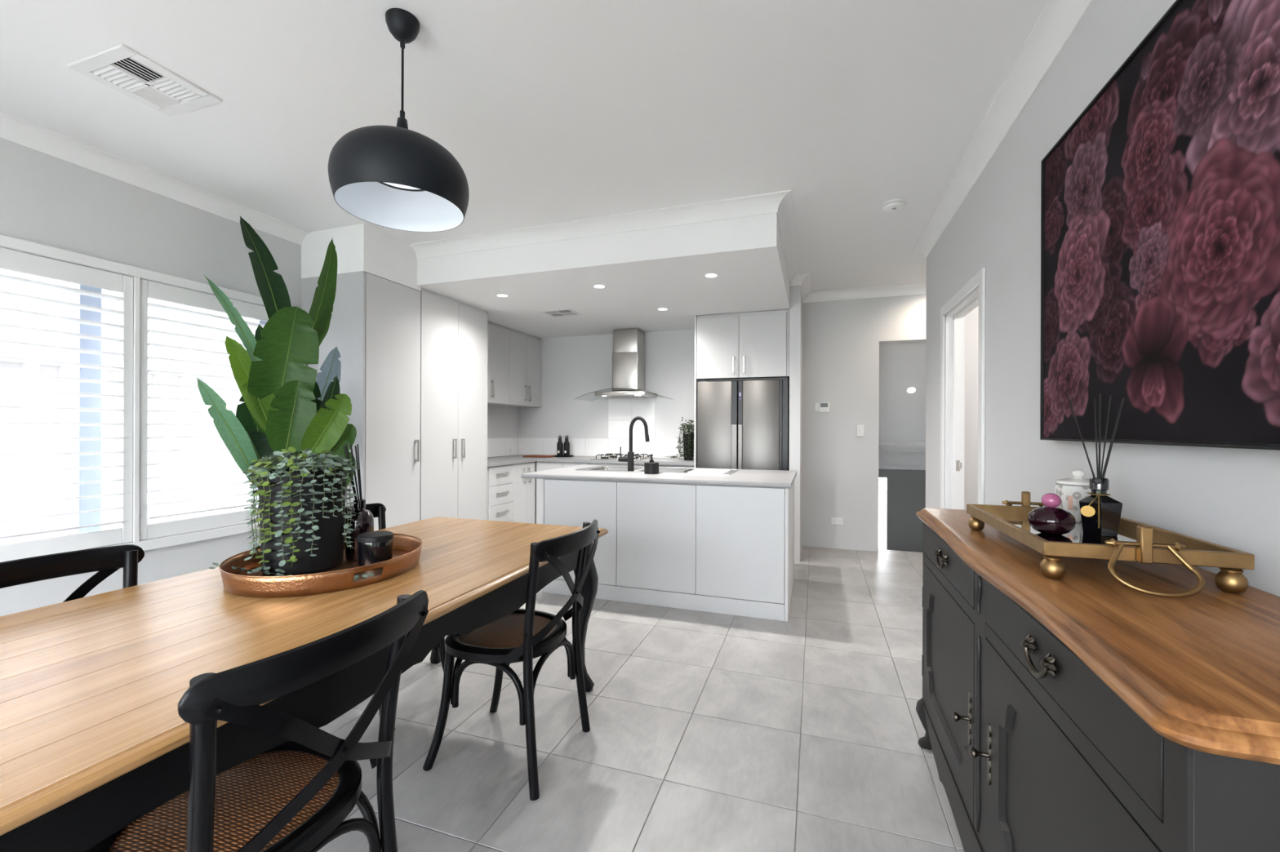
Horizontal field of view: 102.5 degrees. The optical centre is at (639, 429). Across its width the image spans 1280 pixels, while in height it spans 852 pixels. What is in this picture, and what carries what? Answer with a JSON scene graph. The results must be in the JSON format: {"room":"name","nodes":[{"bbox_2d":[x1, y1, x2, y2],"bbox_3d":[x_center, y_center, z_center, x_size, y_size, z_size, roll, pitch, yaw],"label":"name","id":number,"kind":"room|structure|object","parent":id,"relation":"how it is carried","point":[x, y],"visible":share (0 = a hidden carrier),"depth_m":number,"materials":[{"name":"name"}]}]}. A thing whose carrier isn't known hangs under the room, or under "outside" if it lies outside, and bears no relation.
{"room":"dining room","nodes":[
{"label":"dining room","id":0,"kind":"room"},
{"bbox_2d":[0,137,518,616],"bbox_3d":[-3.017,-0.066,2.816,0.250,2.800,8.380,0,0,19],"label":"wall","id":1,"kind":"structure","parent":0,"point":[47,200],"depth_m":2.88,"materials":[{"name":"white paint"}]},
{"bbox_2d":[0,234,292,551],"bbox_3d":[-2.930,-0.110,2.924,0.245,1.600,1.790,0,0,19],"label":"window","id":2,"kind":"structure","parent":1,"relation":"in","point":[6,242],"depth_m":2.86,"materials":[{"name":"white"}]},
{"bbox_2d":[0,247,133,562],"bbox_3d":[-2.986,-0.113,2.495,0.060,1.484,0.821,0,0,19],"label":"shutter panel","id":3,"kind":"object","parent":2,"relation":"attached to","point":[13,260],"visible":0.98,"depth_m":2.65,"materials":[{"name":"white wood"}]},
{"bbox_2d":[138,278,281,540],"bbox_3d":[-2.712,-0.113,3.296,0.060,1.484,0.824,0,0,19],"label":"shutter panel","id":4,"kind":"object","parent":2,"relation":"attached to","point":[148,289],"visible":0.59,"depth_m":3.09,"materials":[{"name":"white wood"}]},
{"bbox_2d":[0,111,310,245],"bbox_3d":[-3.330,-1.422,1.357,0.090,0.091,5.213,0,0,19],"label":"trim","id":5,"kind":"structure","parent":1,"relation":"attached to","point":[15,130],"depth_m":2.87,"materials":[{"name":"white paint"}]},
{"bbox_2d":[487,321,510,404],"bbox_3d":[-1.756,-0.723,5.537,0.368,0.873,0.790,0,0,19],"label":"upper cabinet","id":6,"kind":"object","parent":1,"relation":"attached to","point":[499,336],"visible":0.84,"depth_m":5.66,"materials":[{"name":"grey"}]},
{"bbox_2d":[509,446,515,453],"bbox_3d":[-1.615,0.254,6.490,0.012,0.072,0.115,0,0,19],"label":"power outlet","id":7,"kind":"object","parent":1,"relation":"attached to","point":[512,449],"visible":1,"depth_m":6.49,"materials":[{"name":"white plastic"}]},
{"bbox_2d":[488,328,541,407],"bbox_3d":[-1.514,-0.722,6.248,0.368,0.873,0.710,0,0,19],"label":"upper cabinet","id":8,"kind":"object","parent":1,"relation":"attached to","point":[525,348],"visible":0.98,"depth_m":6.17,"materials":[{"name":"grey"}]},
{"bbox_2d":[257,466,346,575],"bbox_3d":[-1.163,0.306,1.779,0.256,0.336,0.256,0,0,19],"label":"pot","id":9,"kind":"object","parent":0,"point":[299,508],"depth_m":1.67,"materials":[{"name":"black ceramic"}]},
{"bbox_2d":[196,216,356,488],"bbox_3d":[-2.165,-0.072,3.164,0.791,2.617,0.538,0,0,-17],"label":"banana plant","id":10,"kind":"object","parent":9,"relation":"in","point":[285,406],"visible":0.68,"depth_m":3.06,"materials":[{"name":"green plant"}]},
{"bbox_2d":[344,507,373,560],"bbox_3d":[-1.041,0.375,1.906,0.096,0.200,0.096,0,0,19],"label":"bottle","id":11,"kind":"object","parent":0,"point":[364,518],"depth_m":1.87,"materials":[{"name":"black glass"}]},
{"bbox_2d":[0,0,1048,291],"bbox_3d":[-0.032,-1.505,1.809,6.240,0.100,8.400,0,0,19],"label":"ceiling","id":12,"kind":"structure","parent":0,"point":[549,111],"depth_m":2.25,"materials":[{"name":"white paint"}]},
{"bbox_2d":[66,44,222,116],"bbox_3d":[-2.074,-1.458,2.166,0.355,0.012,0.350,0,0,19],"label":"ceiling vent","id":13,"kind":"object","parent":12,"relation":"in","point":[119,68],"visible":1,"depth_m":2.14,"materials":[{"name":"white paint"}]},
{"bbox_2d":[328,8,469,232],"bbox_3d":[-0.847,-1.121,1.831,0.453,0.674,0.453,0,0,19],"label":"pendant lamp","id":14,"kind":"object","parent":12,"relation":"hanging from","point":[398,177],"visible":1,"depth_m":1.76,"materials":[{"name":"black metal"}]},
{"bbox_2d":[377,182,425,191],"bbox_3d":[-0.848,-0.912,1.831,0.244,0.015,0.244,0,0,19],"label":"diffuser","id":15,"kind":"object","parent":14,"relation":"attached to","point":[401,187],"depth_m":1.93,"materials":[{"name":"white plastic"}]},
{"bbox_2d":[408,190,791,258],"bbox_3d":[-0.439,-1.412,3.623,2.891,0.091,0.090,0,0,19],"label":"trim","id":16,"kind":"structure","parent":12,"relation":"attached to","point":[766,203],"depth_m":3.56,"materials":[{"name":"white paint"}]},
{"bbox_2d":[882,198,906,213],"bbox_3d":[1.627,-1.428,3.292,0.136,0.045,0.136,0,0,19],"label":"smoke detector","id":17,"kind":"object","parent":12,"relation":"attached to","point":[892,206],"visible":1,"depth_m":3.26,"materials":[{"name":"white plastic"}]},
{"bbox_2d":[301,213,789,338],"bbox_3d":[-0.441,-1.290,4.692,3.405,0.338,2.967,0,0,19],"label":"ceiling","id":18,"kind":"structure","parent":0,"point":[642,272],"depth_m":3.93,"materials":[{"name":"white paint"}]},
{"bbox_2d":[496,293,508,297],"bbox_3d":[-1.188,-1.157,4.433,0.104,0.007,0.104,0,0,19],"label":"recessed light","id":19,"kind":"object","parent":18,"relation":"in","point":[497,295],"visible":1,"depth_m":4.43,"materials":[{"name":"white paint"}]},
{"bbox_2d":[539,308,582,317],"bbox_3d":[-0.781,-1.157,5.105,0.335,0.004,0.275,0,0,19],"label":"ceiling vent","id":20,"kind":"object","parent":18,"relation":"in","point":[559,313],"visible":1,"depth_m":5.10,"materials":[{"name":"white metal"}]},
{"bbox_2d":[592,284,605,288],"bbox_3d":[-0.326,-1.154,4.139,0.104,0.007,0.104,0,0,19],"label":"recessed light","id":21,"kind":"object","parent":18,"relation":"in","point":[597,286],"visible":1,"depth_m":4.13,"materials":[{"name":"white paint"}]},
{"bbox_2d":[657,307,668,311],"bbox_3d":[0.219,-1.152,4.914,0.104,0.007,0.104,0,0,19],"label":"recessed light","id":22,"kind":"object","parent":18,"relation":"in","point":[659,308],"visible":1,"depth_m":4.90,"materials":[{"name":"white paint"}]},
{"bbox_2d":[704,272,718,277],"bbox_3d":[0.532,-1.151,3.835,0.104,0.007,0.104,0,0,19],"label":"recessed light","id":23,"kind":"object","parent":18,"relation":"in","point":[712,274],"visible":1,"depth_m":3.83,"materials":[{"name":"white paint"}]},
{"bbox_2d":[317,546,964,851],"bbox_3d":[-0.042,1.295,1.809,6.240,0.100,8.400,0,0,19],"label":"floor","id":24,"kind":"structure","parent":0,"point":[709,731],"depth_m":2.06,"materials":[{"name":"grey tile"}]},
{"bbox_2d":[0,544,144,602],"bbox_3d":[-1.492,0.805,1.361,0.550,0.880,0.506,0,0,19],"label":"dining chair","id":25,"kind":"object","parent":24,"relation":"on","point":[106,561],"visible":0.12,"depth_m":1.55,"materials":[{"name":"black wood"}]},
{"bbox_2d":[84,590,428,851],"bbox_3d":[-0.788,0.807,1.050,0.550,0.880,0.506,0,0,19],"label":"dining chair","id":26,"kind":"object","parent":24,"relation":"on","point":[296,795],"visible":0.95,"depth_m":0.99,"materials":[{"name":"black wood"}]},
{"bbox_2d":[0,516,608,851],"bbox_3d":[-0.993,0.860,1.649,1.032,0.762,2.182,0,0,19],"label":"dining table","id":27,"kind":"object","parent":24,"relation":"on","point":[94,738],"visible":0.7,"depth_m":1.12,"materials":[{"name":"brown wood"}]},
{"bbox_2d":[218,533,422,598],"bbox_3d":[-1.056,0.446,1.755,0.570,0.064,0.615,0,0,19],"label":"copper tray","id":28,"kind":"object","parent":27,"relation":"on","point":[406,548],"visible":0.63,"depth_m":1.54,"materials":[{"name":"brown metal"}]},
{"bbox_2d":[208,446,373,585],"bbox_3d":[-1.096,0.266,1.740,0.604,0.417,0.355,0,0,25],"label":"potted trailing plant","id":29,"kind":"object","parent":28,"relation":"on","point":[302,513],"visible":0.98,"depth_m":1.68,"materials":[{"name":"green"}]},
{"bbox_2d":[343,444,373,560],"bbox_3d":[-1.044,0.264,1.907,0.102,0.421,0.096,0,0,19],"label":"reed diffuser","id":30,"kind":"object","parent":28,"relation":"on","point":[364,518],"visible":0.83,"depth_m":1.88,"materials":[{"name":"black glass"}]},
{"bbox_2d":[357,530,393,566],"bbox_3d":[-0.928,0.420,1.802,0.112,0.110,0.112,0,0,19],"label":"candle","id":31,"kind":"object","parent":28,"relation":"on","point":[373,547],"visible":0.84,"depth_m":1.76,"materials":[{"name":"black glass"}]},
{"bbox_2d":[301,271,420,531],"bbox_3d":[-2.145,0.057,4.000,0.633,2.362,0.559,0,0,19],"label":"pantry cabinet","id":32,"kind":"object","parent":24,"relation":"on","point":[375,326],"visible":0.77,"depth_m":3.81,"materials":[{"name":"grey"}]},
{"bbox_2d":[344,502,445,717],"bbox_3d":[-1.173,0.806,2.295,0.550,0.880,0.506,0,0,19],"label":"dining chair","id":33,"kind":"object","parent":24,"relation":"on","point":[378,510],"visible":0.09,"depth_m":2.53,"materials":[{"name":"black"}]},
{"bbox_2d":[419,287,488,520],"bbox_3d":[-1.908,0.039,4.692,0.632,2.399,0.903,0,0,19],"label":"pantry cabinet","id":34,"kind":"object","parent":24,"relation":"on","point":[454,333],"visible":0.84,"depth_m":4.55,"materials":[{"name":"grey"}]},
{"bbox_2d":[487,464,513,522],"bbox_3d":[-1.689,0.803,5.333,0.638,0.872,0.444,0,0,19],"label":"base cabinet","id":35,"kind":"object","parent":24,"relation":"on","point":[500,478],"visible":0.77,"depth_m":5.22,"materials":[{"name":"grey"}]},
{"bbox_2d":[422,519,599,800],"bbox_3d":[-0.467,0.809,1.992,0.550,0.880,0.506,0,0,19],"label":"dining chair","id":36,"kind":"object","parent":24,"relation":"on","point":[525,635],"visible":0.98,"depth_m":1.87,"materials":[{"name":"black wood"}]},
{"bbox_2d":[512,461,537,524],"bbox_3d":[-1.447,0.804,6.043,0.638,0.872,1.052,0,0,19],"label":"base cabinet","id":37,"kind":"object","parent":24,"relation":"on","point":[524,489],"visible":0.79,"depth_m":5.66,"materials":[{"name":"grey"}]},
{"bbox_2d":[487,454,693,466],"bbox_3d":[-0.646,0.350,5.534,2.481,0.034,1.501,0,0,19],"label":"countertop","id":38,"kind":"structure","parent":37,"relation":"on","point":[509,460],"depth_m":5.64,"materials":[{"name":"stone"}]},
{"bbox_2d":[522,454,555,457],"bbox_3d":[-1.212,0.321,6.172,0.320,0.020,0.220,0,0,19],"label":"cutting board","id":39,"kind":"object","parent":38,"relation":"on","point":[529,455],"visible":1,"depth_m":6.08,"materials":[{"name":"brown wood"}]},
{"bbox_2d":[554,454,573,457],"bbox_3d":[-0.929,0.323,6.256,0.250,0.015,0.250,0,0,19],"label":"serving tray","id":40,"kind":"object","parent":38,"relation":"on","point":[563,455],"visible":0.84,"depth_m":6.17,"materials":[{"name":"black"}]},
{"bbox_2d":[556,435,563,456],"bbox_3d":[-0.975,0.198,6.260,0.072,0.256,0.074,0,0,19],"label":"bottle","id":41,"kind":"object","parent":40,"relation":"on","point":[560,445],"visible":0.91,"depth_m":6.23,"materials":[{"name":"black glass"}]},
{"bbox_2d":[564,435,569,456],"bbox_3d":[-0.892,0.198,6.247,0.072,0.256,0.074,0,0,19],"label":"bottle","id":42,"kind":"object","parent":40,"relation":"on","point":[566,445],"visible":0.82,"depth_m":6.22,"materials":[{"name":"black glass"}]},
{"bbox_2d":[590,453,653,460],"bbox_3d":[-0.195,0.308,5.868,0.600,0.051,0.500,0,0,19],"label":"gas cooktop","id":43,"kind":"object","parent":38,"relation":"in","point":[637,457],"visible":0.73,"depth_m":5.81,"materials":[{"name":"silver metal"}]},
{"bbox_2d":[664,417,693,460],"bbox_3d":[0.480,0.103,5.640,0.397,0.474,0.290,0,0,19],"label":"trailing plant","id":44,"kind":"object","parent":38,"relation":"on","point":[687,441],"visible":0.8,"depth_m":5.58,"materials":[{"name":"green plant"}]},
{"bbox_2d":[536,461,564,524],"bbox_3d":[-0.936,0.806,6.098,0.346,0.872,0.618,0,0,19],"label":"base cabinet","id":45,"kind":"object","parent":24,"relation":"on","point":[540,466],"visible":0.12,"depth_m":5.87,"materials":[{"name":"grey"}]},
{"bbox_2d":[563,462,588,467],"bbox_3d":[-0.630,0.807,5.993,0.298,0.872,0.618,0,0,19],"label":"base cabinet","id":46,"kind":"object","parent":24,"relation":"on","point":[565,464],"visible":0.12,"depth_m":5.75,"materials":[{"name":"grey"}]},
{"bbox_2d":[587,462,639,466],"bbox_3d":[-0.205,0.808,5.844,0.599,0.872,0.626,0,0,19],"label":"oven","id":47,"kind":"object","parent":24,"relation":"on","point":[588,464],"visible":0.16,"depth_m":5.60,"materials":[{"name":"grey metal"}]},
{"bbox_2d":[639,464,668,466],"bbox_3d":[0.231,0.810,5.699,0.318,0.872,0.618,0,0,19],"label":"base cabinet","id":48,"kind":"object","parent":24,"relation":"on","point":[641,465],"visible":0.13,"depth_m":5.41,"materials":[{"name":"grey"}]},
{"bbox_2d":[541,479,794,622],"bbox_3d":[0.272,0.814,4.116,1.811,0.865,1.032,0,0,19],"label":"kitchen island","id":49,"kind":"object","parent":24,"relation":"on","point":[720,549],"visible":0.84,"depth_m":3.56,"materials":[{"name":"grey"}]},
{"bbox_2d":[520,464,796,488],"bbox_3d":[0.206,0.363,4.156,1.997,0.034,1.100,0,0,19],"label":"island countertop","id":50,"kind":"structure","parent":49,"relation":"on","point":[741,477],"depth_m":3.79,"materials":[{"name":"stone"}]},
{"bbox_2d":[617,416,649,471],"bbox_3d":[-0.049,0.115,4.227,0.266,0.450,0.052,0,0,19],"label":"tap","id":51,"kind":"object","parent":50,"relation":"on","point":[630,459],"visible":0.99,"depth_m":4.22,"materials":[{"name":"black metal"}]},
{"bbox_2d":[644,454,658,474],"bbox_3d":[0.091,0.269,4.016,0.114,0.152,0.114,0,0,19],"label":"soap dispenser","id":52,"kind":"object","parent":50,"relation":"on","point":[651,467],"visible":1,"depth_m":3.97,"materials":[{"name":"black"}]},
{"bbox_2d":[575,465,738,482],"bbox_3d":[0.150,0.421,4.344,1.283,0.169,0.526,0,0,19],"label":"sink","id":53,"kind":"object","parent":50,"relation":"in","point":[604,468],"visible":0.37,"depth_m":4.34,"materials":[{"name":"silver metal"}]},
{"bbox_2d":[668,465,693,467],"bbox_3d":[0.525,0.811,5.599,0.298,0.872,0.618,0,0,19],"label":"base cabinet","id":54,"kind":"object","parent":24,"relation":"on","point":[670,466],"visible":0.07,"depth_m":5.34,"materials":[{"name":"grey"}]},
{"bbox_2d":[693,309,789,467],"bbox_3d":[1.091,0.050,5.351,0.920,2.397,0.723,0,0,19],"label":"tall cabinet","id":55,"kind":"object","parent":24,"relation":"on","point":[753,344],"visible":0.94,"depth_m":5.03,"materials":[{"name":"grey"}]},
{"bbox_2d":[696,377,789,494],"bbox_3d":[1.092,0.365,5.345,0.886,1.727,0.677,0,0,19],"label":"fridge","id":56,"kind":"object","parent":24,"relation":"on","point":[742,424],"visible":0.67,"depth_m":5.03,"materials":[{"name":"silver metal"}]},
{"bbox_2d":[878,464,925,552],"bbox_3d":[3.624,1.658,6.893,1.184,2.400,0.128,0,0,19],"label":"cabinet","id":57,"kind":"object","parent":24,"relation":"on","point":[905,483],"depth_m":6.92,"materials":[{"name":"grey"}]},
{"bbox_2d":[915,508,1279,851],"bbox_3d":[1.055,0.781,1.258,0.467,0.935,1.620,0,0,19],"label":"sideboard","id":58,"kind":"object","parent":24,"relation":"on","point":[1082,710],"visible":1,"depth_m":0.88,"materials":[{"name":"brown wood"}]},
{"bbox_2d":[966,491,1254,597],"bbox_3d":[1.093,0.252,1.293,0.330,0.122,0.735,0,0,19],"label":"tray","id":59,"kind":"object","parent":58,"relation":"on","point":[1135,541],"visible":0.82,"depth_m":1.05,"materials":[{"name":"gold mirror"}]},
{"bbox_2d":[1026,493,1075,535],"bbox_3d":[1.016,0.207,1.270,0.094,0.100,0.094,0,0,19],"label":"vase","id":60,"kind":"object","parent":59,"relation":"on","point":[1050,519],"visible":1,"depth_m":1.25,"materials":[{"name":"glass"}]},
{"bbox_2d":[1055,470,1090,523],"bbox_3d":[1.237,0.186,1.450,0.102,0.144,0.102,0,0,19],"label":"lidded jar","id":61,"kind":"object","parent":59,"relation":"on","point":[1068,490],"visible":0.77,"depth_m":1.43,"materials":[{"name":"ceramic"}]},
{"bbox_2d":[989,512,1193,550],"bbox_3d":[1.093,0.260,1.293,0.306,0.004,0.558,0,0,19],"label":"mirror","id":62,"kind":"object","parent":59,"relation":"on","point":[1126,531],"depth_m":1.23,"materials":[{"name":"white mirror"}]},
{"bbox_2d":[1067,393,1124,536],"bbox_3d":[1.133,0.083,1.271,0.139,0.348,0.089,0,0,19],"label":"reed diffuser","id":63,"kind":"object","parent":59,"relation":"on","point":[1100,514],"visible":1,"depth_m":1.26,"materials":[{"name":"black glass"}]},
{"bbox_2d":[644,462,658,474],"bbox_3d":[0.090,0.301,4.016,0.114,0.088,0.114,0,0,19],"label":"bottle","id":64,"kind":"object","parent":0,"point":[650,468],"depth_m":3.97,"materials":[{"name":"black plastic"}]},
{"bbox_2d":[518,293,926,551],"bbox_3d":[1.348,-0.050,5.711,6.140,2.800,0.120,0,0,19],"label":"wall","id":65,"kind":"structure","parent":0,"point":[842,340],"depth_m":5.46,"materials":[{"name":"white paint"}]},
{"bbox_2d":[487,392,693,458],"bbox_3d":[-0.645,-0.053,5.534,2.482,0.769,1.502,0,0,19],"label":"backsplash","id":66,"kind":"structure","parent":65,"relation":"attached to","point":[621,411],"depth_m":6.18,"materials":[{"name":"grey tile"}]},
{"bbox_2d":[574,328,662,399],"bbox_3d":[-0.167,-0.748,5.900,1.042,0.814,0.501,0,0,19],"label":"range hood","id":67,"kind":"object","parent":65,"relation":"attached to","point":[628,344],"visible":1,"depth_m":5.88,"materials":[{"name":"silver metal"}]},
{"bbox_2d":[815,403,818,411],"bbox_3d":[1.885,-0.238,5.457,0.046,0.085,0.012,0,0,19],"label":"plate","id":68,"kind":"object","parent":65,"relation":"attached to","point":[816,404],"visible":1,"depth_m":5.46,"materials":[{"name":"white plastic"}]},
{"bbox_2d":[818,402,829,412],"bbox_3d":[1.948,-0.233,5.427,0.107,0.105,0.028,0,0,19],"label":"thermostat","id":69,"kind":"object","parent":65,"relation":"attached to","point":[823,406],"visible":1,"depth_m":5.42,"materials":[{"name":"white plastic"}]},
{"bbox_2d":[831,517,843,524],"bbox_3d":[2.070,0.961,5.392,0.115,0.072,0.012,0,0,19],"label":"power outlet","id":70,"kind":"object","parent":65,"relation":"attached to","point":[837,521],"visible":1,"depth_m":5.39,"materials":[{"name":"white plastic"}]},
{"bbox_2d":[856,425,864,436],"bbox_3d":[2.284,0.012,5.320,0.072,0.115,0.013,0,0,19],"label":"light switch","id":71,"kind":"object","parent":65,"relation":"attached to","point":[860,428],"visible":1,"depth_m":5.32,"materials":[{"name":"white plastic"}]},
{"bbox_2d":[803,282,926,302],"bbox_3d":[2.930,-1.400,5.061,2.535,0.091,0.090,0,0,19],"label":"trim","id":72,"kind":"structure","parent":65,"relation":"attached to","point":[915,288],"depth_m":5.28,"materials":[{"name":"white paint"}]},
{"bbox_2d":[789,285,802,562],"bbox_3d":[1.579,-0.095,5.194,0.100,2.710,0.711,0,0,19],"label":"wall","id":73,"kind":"structure","parent":0,"point":[795,291],"depth_m":4.86,"materials":[{"name":"white paint"}]},
{"bbox_2d":[777,191,799,286],"bbox_3d":[1.168,-1.406,3.994,0.090,0.091,1.830,0,0,19],"label":"trim","id":74,"kind":"structure","parent":73,"relation":"attached to","point":[785,212],"depth_m":3.75,"materials":[{"name":"white paint"}]},
{"bbox_2d":[790,271,810,286],"bbox_3d":[1.496,-1.405,4.801,0.071,0.091,0.198,0,0,-26],"label":"trim","id":75,"kind":"structure","parent":73,"relation":"attached to","point":[797,281],"depth_m":4.83,"materials":[{"name":"white paint"}]},
{"bbox_2d":[800,272,811,302],"bbox_3d":[1.658,-1.405,5.120,0.090,0.091,0.800,0,0,19],"label":"trim","id":76,"kind":"structure","parent":73,"relation":"attached to","point":[806,286],"depth_m":5.09,"materials":[{"name":"white paint"}]},
{"bbox_2d":[878,448,925,465],"bbox_3d":[3.276,0.756,6.198,1.600,4.200,2.050,0,0,19],"label":"wall","id":77,"kind":"structure","parent":0,"point":[916,456],"depth_m":6.68,"materials":[{"name":"white paint"}]},
{"bbox_2d":[879,441,925,448],"bbox_3d":[3.516,0.207,6.561,1.184,0.100,0.030,0,0,19],"label":"trim","id":78,"kind":"structure","parent":77,"relation":"attached to","point":[882,444],"depth_m":6.60,"materials":[{"name":"white paint"}]},
{"bbox_2d":[879,341,925,441],"bbox_3d":[3.184,-0.636,5.914,1.600,1.615,1.450,0,0,19],"label":"wall","id":79,"kind":"structure","parent":0,"point":[902,365],"depth_m":6.03,"materials":[{"name":"white paint"}]},
{"bbox_2d":[906,386,916,393],"bbox_3d":[3.155,-0.458,5.973,0.104,0.075,0.079,0,0,24],"label":"recessed light","id":80,"kind":"object","parent":79,"relation":"in","point":[911,389],"visible":1,"depth_m":5.97,"materials":[{"name":"white"}]},
{"bbox_2d":[1026,506,1075,535],"bbox_3d":[1.016,0.225,1.270,0.094,0.065,0.094,0,0,19],"label":"bottle","id":81,"kind":"object","parent":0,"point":[1054,521],"depth_m":1.24,"materials":[{"name":"purple glass"}]},
{"bbox_2d":[1076,494,1122,536],"bbox_3d":[1.135,0.210,1.270,0.089,0.095,0.089,0,0,19],"label":"bottle","id":82,"kind":"object","parent":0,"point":[1100,515],"depth_m":1.24,"materials":[{"name":"black glass"}]},
{"bbox_2d":[925,0,1279,596],"bbox_3d":[1.915,-0.048,0.456,1.670,2.800,7.100,0,0,19],"label":"wall","id":83,"kind":"structure","parent":0,"point":[1227,497],"depth_m":2.04,"materials":[{"name":"white paint"}]},
{"bbox_2d":[939,266,986,510],"bbox_3d":[1.979,0.206,3.081,0.128,2.092,0.944,0,0,19],"label":"door frame","id":84,"kind":"structure","parent":83,"relation":"in","point":[971,295],"depth_m":3.44,"materials":[{"name":"white paint"}]},
{"bbox_2d":[911,0,1093,259],"bbox_3d":[1.118,-1.407,0.830,0.090,0.091,7.090,0,0,19],"label":"trim","id":85,"kind":"structure","parent":83,"relation":"attached to","point":[1059,19],"depth_m":2.21,"materials":[{"name":"white paint"}]},
{"bbox_2d":[1040,0,1279,450],"bbox_3d":[1.254,-0.478,1.168,0.043,1.031,1.530,0,0,19],"label":"canvas","id":86,"kind":"object","parent":83,"relation":"attached to","point":[1160,202],"visible":0.99,"depth_m":1.21,"materials":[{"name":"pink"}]},
{"label":"outside","id":87,"kind":"structure","parent":0,"visible":0},
{"bbox_3d":[-8.470,1.415,2.890,10.110,0.100,28.000,0,0,19],"label":"ground","id":88,"kind":"structure","parent":87,"visible":0},
{"bbox_2d":[0,351,253,544],"bbox_3d":[-4.279,0.415,3.859,0.070,1.930,7.200,0,0,19],"label":"fence","id":89,"kind":"object","parent":88,"relation":"on","point":[10,528],"visible":0.13,"depth_m":4.03,"materials":[{"name":"grey"}]},
{"bbox_2d":[0,268,254,511],"bbox_3d":[-5.815,-0.475,4.628,0.400,3.800,23.000,0,0,19],"label":"wall","id":90,"kind":"structure","parent":88,"relation":"on","point":[5,286],"depth_m":5.22,"materials":[{"name":"grey paint"}]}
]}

